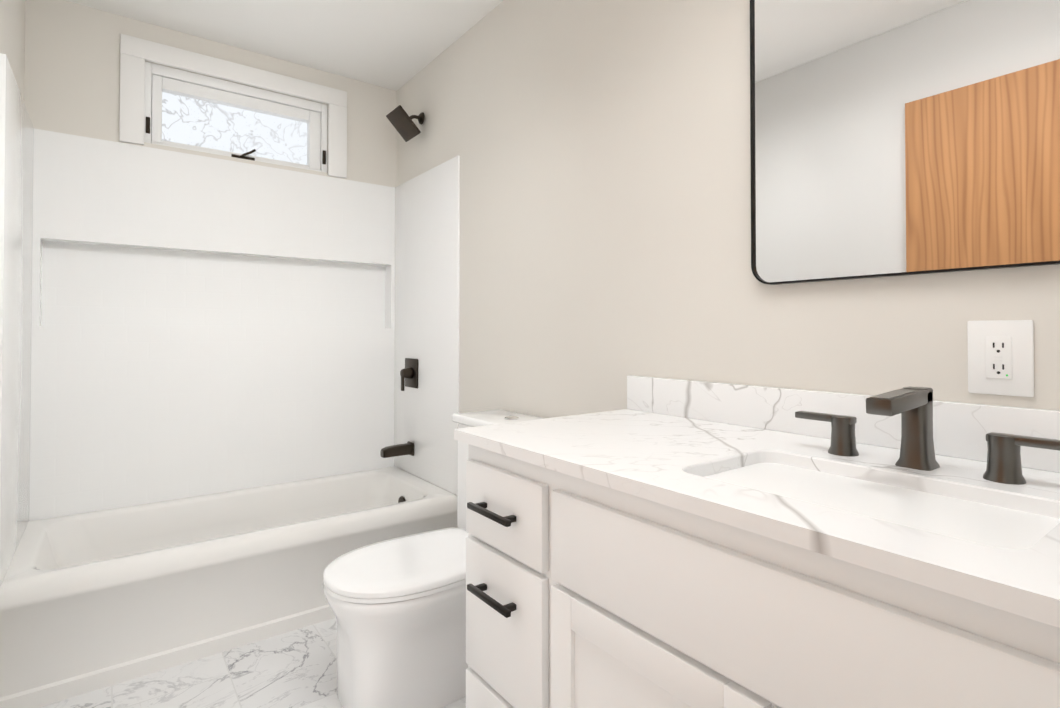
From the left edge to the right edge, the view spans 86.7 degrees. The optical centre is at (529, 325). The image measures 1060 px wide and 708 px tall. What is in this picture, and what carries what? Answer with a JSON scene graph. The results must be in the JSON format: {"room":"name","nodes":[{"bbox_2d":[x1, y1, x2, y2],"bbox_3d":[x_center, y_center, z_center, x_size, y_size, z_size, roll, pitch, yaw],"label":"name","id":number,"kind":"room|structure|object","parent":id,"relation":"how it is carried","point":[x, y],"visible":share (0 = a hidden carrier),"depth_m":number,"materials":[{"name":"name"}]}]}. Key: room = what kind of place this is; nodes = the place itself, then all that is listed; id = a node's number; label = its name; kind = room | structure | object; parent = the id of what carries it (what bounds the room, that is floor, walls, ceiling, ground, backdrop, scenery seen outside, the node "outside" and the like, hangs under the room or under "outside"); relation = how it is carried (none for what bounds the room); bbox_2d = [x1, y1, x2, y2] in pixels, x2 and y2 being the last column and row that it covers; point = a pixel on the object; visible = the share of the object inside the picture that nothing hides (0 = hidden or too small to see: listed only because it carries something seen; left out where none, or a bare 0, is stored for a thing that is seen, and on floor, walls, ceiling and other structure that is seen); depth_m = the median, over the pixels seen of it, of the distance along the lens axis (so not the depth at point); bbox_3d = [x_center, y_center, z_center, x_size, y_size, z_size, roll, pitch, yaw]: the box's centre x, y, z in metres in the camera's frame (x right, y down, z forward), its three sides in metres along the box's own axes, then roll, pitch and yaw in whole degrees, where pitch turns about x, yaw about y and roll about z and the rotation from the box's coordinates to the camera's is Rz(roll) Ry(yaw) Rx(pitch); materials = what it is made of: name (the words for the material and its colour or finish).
{"room":"bathroom","nodes":[
{"label":"bathroom","id":0,"kind":"room"},
{"bbox_2d":[0,0,24,100],"bbox_3d":[-0.533,-0.119,0.117,0.160,2.450,5.361,1,-1,-37],"label":"wall","id":1,"kind":"structure","parent":0,"point":[12,30],"depth_m":1.97,"materials":[{"name":"white paint"}]},
{"bbox_2d":[0,53,33,585],"bbox_3d":[-1.745,-0.011,1.897,0.030,1.536,0.736,1,-1,-37],"label":"wall surround","id":2,"kind":"object","parent":1,"relation":"attached to","point":[16,178],"visible":1,"depth_m":1.81,"materials":[{"name":"white plastic"}]},
{"bbox_2d":[24,0,396,186],"bbox_3d":[-1.408,-1.039,2.723,1.543,0.542,0.157,1,-1,-37],"label":"wall","id":3,"kind":"structure","parent":0,"point":[72,71],"depth_m":2.36,"materials":[{"name":"white paint"}]},
{"bbox_2d":[29,129,394,520],"bbox_3d":[-1.407,0.186,2.706,1.543,1.908,0.160,1,-1,-37],"label":"wall surround","id":4,"kind":"object","parent":3,"relation":"attached to","point":[203,325],"visible":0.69,"depth_m":2.55,"materials":[{"name":"white plastic"}]},
{"bbox_2d":[119,34,346,178],"bbox_3d":[-1.373,-0.999,2.692,0.960,0.454,0.105,1,-1,-37],"label":"window","id":5,"kind":"structure","parent":3,"relation":"in","point":[144,84],"depth_m":2.62,"materials":[{"name":"white paint"}]},
{"bbox_2d":[39,618,465,707],"bbox_3d":[0.149,1.163,0.609,1.863,0.100,5.361,1,-1,-37],"label":"floor","id":6,"kind":"structure","parent":0,"point":[297,668],"depth_m":1.78,"materials":[{"name":"stone"}]},
{"bbox_2d":[0,466,457,707],"bbox_3d":[-1.140,0.951,2.338,1.539,0.370,0.725,1,-1,-37],"label":"bathtub","id":7,"kind":"object","parent":6,"relation":"on","point":[93,601],"visible":0.79,"depth_m":1.98,"materials":[{"name":"white plastic"}]},
{"bbox_2d":[323,409,544,707],"bbox_3d":[-0.277,0.725,1.819,0.753,0.807,0.486,1,-1,-37],"label":"toilet","id":8,"kind":"object","parent":6,"relation":"on","point":[397,606],"visible":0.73,"depth_m":1.61,"materials":[{"name":"white ceramic"}]},
{"bbox_2d":[454,435,1059,707],"bbox_3d":[0.431,0.692,0.997,0.632,0.851,1.235,1,-1,-37],"label":"bathroom vanity","id":9,"kind":"object","parent":6,"relation":"on","point":[666,543],"depth_m":0.80,"materials":[{"name":"white paint"}]},
{"bbox_2d":[454,407,1059,610],"bbox_3d":[0.442,0.255,1.007,0.609,0.024,1.268,1,-1,-37],"label":"countertop","id":10,"kind":"structure","parent":9,"relation":"on","point":[648,450],"depth_m":0.87,"materials":[{"name":"white stone"}]},
{"bbox_2d":[694,451,1059,546],"bbox_3d":[0.488,0.327,0.844,0.331,0.149,0.498,1,-1,-37],"label":"sink","id":11,"kind":"object","parent":10,"relation":"in","point":[1002,520],"depth_m":0.85,"materials":[{"name":"white ceramic"}]},
{"bbox_2d":[790,386,1059,486],"bbox_3d":[0.615,0.174,0.932,0.185,0.135,0.415,1,-1,-37],"label":"faucet","id":12,"kind":"object","parent":10,"relation":"on","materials":[{"name":"black metal"}]},
{"bbox_2d":[66,0,502,90],"bbox_3d":[0.149,-1.387,0.643,1.863,0.100,5.361,1,-1,-37],"label":"ceiling","id":13,"kind":"structure","parent":0,"point":[395,45],"depth_m":2.47,"materials":[{"name":"white paint"}]},
{"bbox_2d":[396,0,1059,495],"bbox_3d":[0.832,-0.106,1.136,0.160,2.450,5.361,1,-1,-37],"label":"wall","id":14,"kind":"structure","parent":0,"point":[600,148],"depth_m":1.70,"materials":[{"name":"white paint"}]},
{"bbox_2d":[386,105,424,141],"bbox_3d":[-0.611,-1.006,2.791,0.160,0.140,0.156,1,-1,-37],"label":"shower head","id":15,"kind":"object","parent":14,"relation":"attached to","point":[402,123],"visible":1,"depth_m":2.77},
{"bbox_2d":[394,155,459,494],"bbox_3d":[-0.534,0.002,2.820,0.010,1.536,0.706,1,-1,-37],"label":"wall surround","id":16,"kind":"object","parent":14,"relation":"attached to","point":[427,258],"visible":0.9,"depth_m":2.76,"materials":[{"name":"white plastic"}]},
{"bbox_2d":[380,441,413,457],"bbox_3d":[-0.676,0.637,2.857,0.160,0.068,0.068,1,-1,-37],"label":"tub spout","id":17,"kind":"object","parent":16,"relation":"attached to","point":[407,448],"visible":1,"depth_m":2.84,"materials":[{"name":"brown metal"}]},
{"bbox_2d":[400,358,417,390],"bbox_3d":[-0.635,0.255,2.893,0.058,0.165,0.150,1,-1,-37],"label":"shower valve","id":18,"kind":"object","parent":16,"relation":"attached to","point":[409,374],"visible":1,"depth_m":2.88,"materials":[{"name":"brown metal"}]},
{"bbox_2d":[627,375,1059,470],"bbox_3d":[0.678,0.195,1.184,0.020,0.100,1.268,1,-1,-37],"label":"backsplash","id":19,"kind":"structure","parent":14,"relation":"attached to","point":[748,405],"depth_m":1.27,"materials":[{"name":"white stone"}]},
{"bbox_2d":[750,0,1059,284],"bbox_3d":[0.777,-0.556,1.063,0.018,0.912,0.779,1,-1,-37],"label":"mirror","id":20,"kind":"object","parent":14,"relation":"attached to","point":[888,138],"visible":0.98,"depth_m":1.11,"materials":[{"name":"black mirror"}]},
{"bbox_2d":[967,320,1033,396],"bbox_3d":[0.830,0.058,0.993,0.010,0.132,0.092,1,-1,-37],"label":"electrical outlet plate","id":21,"kind":"object","parent":14,"relation":"attached to","point":[1000,357],"visible":1,"depth_m":0.99,"materials":[{"name":"white plastic"}]},
{"label":"outside","id":22,"kind":"structure","parent":0,"visible":0},
{"bbox_2d":[162,92,306,164],"bbox_3d":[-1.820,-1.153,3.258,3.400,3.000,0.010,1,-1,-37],"label":"window pane","id":23,"kind":"structure","parent":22,"point":[208,138],"depth_m":3.30,"materials":[{"name":"glass"}]}
]}

